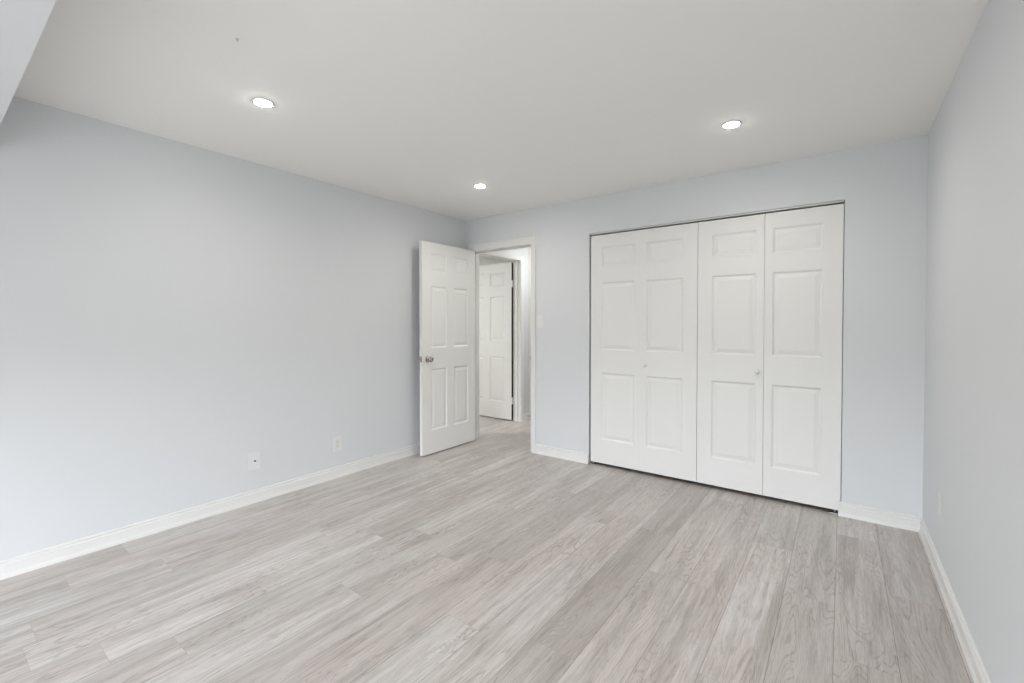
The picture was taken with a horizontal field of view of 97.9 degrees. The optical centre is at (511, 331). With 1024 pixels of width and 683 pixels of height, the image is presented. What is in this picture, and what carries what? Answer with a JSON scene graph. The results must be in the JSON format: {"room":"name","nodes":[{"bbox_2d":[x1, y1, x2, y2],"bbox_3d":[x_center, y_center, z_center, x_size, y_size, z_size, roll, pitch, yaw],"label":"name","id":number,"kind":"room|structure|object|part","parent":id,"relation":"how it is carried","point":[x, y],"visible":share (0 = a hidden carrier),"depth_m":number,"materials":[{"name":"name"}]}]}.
{"room":"empty bedroom","nodes":[
{"label":"empty bedroom","id":0,"kind":"room"},
{"bbox_2d":[0,96,530,560],"bbox_3d":[-1.367,-0.001,3.858,0.115,2.400,8.715,1,1,37],"label":"wall","id":1,"kind":"structure","parent":0,"point":[172,313],"depth_m":2.79,"materials":[{"name":"paint"}]},
{"bbox_2d":[0,443,419,579],"bbox_3d":[-2.174,1.172,2.679,0.017,0.091,5.600,1,1,37],"label":"baseboard","id":2,"kind":"structure","parent":1,"relation":"attached to","point":[10,567],"depth_m":2.78,"materials":[{"name":"white paint"}]},
{"bbox_2d":[248,451,259,470],"bbox_3d":[-1.818,0.913,3.152,0.019,0.124,0.080,1,1,37],"label":"outlet","id":3,"kind":"object","parent":1,"relation":"attached to","point":[254,457],"visible":1,"depth_m":3.15,"materials":[{"name":"white plastic"}]},
{"bbox_2d":[333,435,341,451],"bbox_3d":[-1.439,0.923,3.674,0.008,0.124,0.080,1,1,37],"label":"power outlet","id":4,"kind":"object","parent":1,"relation":"attached to","point":[337,441],"visible":1,"depth_m":3.67,"materials":[{"name":"white plastic"}]},
{"bbox_2d":[524,412,530,420],"bbox_3d":[0.211,1.121,5.894,0.017,0.091,0.193,1,1,37],"label":"baseboard","id":5,"kind":"structure","parent":1,"relation":"attached to","point":[526,417],"depth_m":5.88,"materials":[{"name":"white paint"}]},
{"bbox_2d":[0,415,973,682],"bbox_3d":[-0.783,1.234,3.517,6.454,0.060,8.830,1,1,37],"label":"floor","id":6,"kind":"structure","parent":0,"point":[488,558],"depth_m":2.11,"materials":[{"name":"grey laminate"}]},
{"bbox_2d":[479,255,512,265],"bbox_3d":[-0.527,-0.054,7.175,2.485,2.400,0.115,1,1,37],"label":"wall","id":7,"kind":"structure","parent":0,"point":[483,260],"depth_m":6.96,"materials":[{"name":"white paint"}]},
{"bbox_2d":[14,0,987,220],"bbox_3d":[-0.783,-1.225,3.477,6.454,0.060,8.830,1,1,37],"label":"ceiling","id":8,"kind":"structure","parent":0,"point":[416,103],"depth_m":2.12,"materials":[{"name":"paint"}]},
{"bbox_2d":[0,0,55,124],"bbox_3d":[-1.246,-1.002,0.770,3.739,0.300,0.694,1,1,37],"label":"ceiling beam","id":9,"kind":"structure","parent":8,"relation":"attached to","point":[22,22],"depth_m":1.30,"materials":[{"name":"paint"}]},
{"bbox_2d":[251,97,274,107],"bbox_3d":[-1.276,-1.171,2.288,0.104,0.010,0.104,1,1,37],"label":"recessed light","id":10,"kind":"object","parent":8,"relation":"in","point":[263,102],"visible":1,"depth_m":2.27,"materials":[{"name":"white paint"}]},
{"bbox_2d":[474,184,485,187],"bbox_3d":[-0.262,-1.193,3.664,0.104,0.010,0.104,1,1,37],"label":"recessed light","id":11,"kind":"object","parent":8,"relation":"in","point":[475,185],"visible":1,"depth_m":3.64,"materials":[{"name":"white paint"}]},
{"bbox_2d":[721,120,741,128],"bbox_3d":[1.249,-1.175,2.538,0.104,0.010,0.104,1,1,37],"label":"recessed light","id":12,"kind":"object","parent":8,"relation":"in","point":[733,123],"visible":1,"depth_m":2.52,"materials":[{"name":"white paint"}]},
{"bbox_2d":[479,251,523,421],"bbox_3d":[-0.182,0.105,5.446,0.132,2.137,0.967,1,1,37],"label":"door frame","id":13,"kind":"structure","parent":0,"point":[518,261],"depth_m":5.77,"materials":[{"name":"white paint"}]},
{"bbox_2d":[479,262,513,419],"bbox_3d":[-0.341,0.123,6.034,0.844,2.050,0.101,1,1,36],"label":"door","id":14,"kind":"structure","parent":13,"relation":"in","point":[496,282],"depth_m":5.96,"materials":[{"name":"white paint"}]},
{"bbox_2d":[465,134,927,516],"bbox_3d":[1.064,0.000,3.806,3.854,2.400,0.098,1,1,37],"label":"wall","id":15,"kind":"structure","parent":0,"point":[882,187],"depth_m":2.91,"materials":[{"name":"paint"}]},
{"bbox_2d":[419,241,474,455],"bbox_3d":[-0.636,0.157,4.520,0.165,2.038,0.778,1,1,37],"label":"door","id":16,"kind":"structure","parent":15,"relation":"in","point":[446,273],"depth_m":4.47,"materials":[{"name":"white paint"}]},
{"bbox_3d":[-0.781,0.263,4.242,0.065,0.065,0.065,1,1,37],"label":"knob","id":17,"kind":"part","parent":16,"relation":"part of","materials":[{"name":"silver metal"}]},
{"bbox_2d":[468,236,535,452],"bbox_3d":[-0.089,0.124,4.664,0.880,2.124,0.131,1,1,37],"label":"door frame","id":18,"kind":"structure","parent":15,"relation":"attached to","point":[524,242],"depth_m":4.48,"materials":[{"name":"white paint"}]},
{"bbox_2d":[537,315,543,327],"bbox_3d":[0.275,-0.101,4.322,0.080,0.124,0.011,1,1,37],"label":"light switch","id":19,"kind":"object","parent":15,"relation":"attached to","point":[540,318],"visible":1,"depth_m":4.32,"materials":[{"name":"white plastic"}]},
{"bbox_2d":[535,444,588,463],"bbox_3d":[0.459,1.148,4.202,0.569,0.091,0.017,1,1,37],"label":"baseboard","id":20,"kind":"structure","parent":15,"relation":"attached to","point":[550,451],"depth_m":4.19,"materials":[{"name":"white paint"}]},
{"bbox_2d":[590,200,843,235],"bbox_3d":[1.450,-0.865,3.481,1.831,0.008,0.040,1,1,37],"label":"closet track","id":21,"kind":"object","parent":15,"relation":"attached to","point":[842,201],"visible":1,"depth_m":3.36,"materials":[{"name":"white paint"}]},
{"bbox_2d":[591,223,697,481],"bbox_3d":[1.078,0.161,3.753,0.911,2.027,0.063,1,1,37],"label":"bifold closet door","id":22,"kind":"structure","parent":21,"relation":"hanging from","point":[644,283],"depth_m":3.72,"materials":[{"name":"white paint"}]},
{"bbox_2d":[697,204,843,509],"bbox_3d":[1.812,0.170,3.210,0.908,2.027,0.063,1,1,37],"label":"bifold closet door","id":23,"kind":"structure","parent":21,"relation":"hanging from","point":[769,345],"depth_m":3.18,"materials":[{"name":"white paint"}]},
{"bbox_2d":[838,501,921,531],"bbox_3d":[2.320,1.170,2.823,0.413,0.091,0.017,1,1,37],"label":"baseboard","id":24,"kind":"structure","parent":15,"relation":"attached to","point":[858,512],"depth_m":2.82,"materials":[{"name":"white paint"}]},
{"bbox_2d":[616,203,844,475],"bbox_3d":[1.881,0.001,3.720,2.439,2.400,0.737,1,1,37],"label":"door frame","id":25,"kind":"structure","parent":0,"point":[838,203],"depth_m":3.52,"materials":[{"name":"grey"}]},
{"bbox_2d":[923,0,1023,682],"bbox_3d":[0.835,0.054,0.359,0.115,2.400,5.715,1,1,37],"label":"wall","id":26,"kind":"structure","parent":0,"point":[973,453],"depth_m":1.59,"materials":[{"name":"paint"}]},
{"bbox_2d":[919,517,990,682],"bbox_3d":[0.817,1.208,0.463,0.017,0.091,5.600,1,1,37],"label":"baseboard","id":27,"kind":"structure","parent":26,"relation":"attached to","point":[978,672],"depth_m":1.86,"materials":[{"name":"white paint"}]}
]}

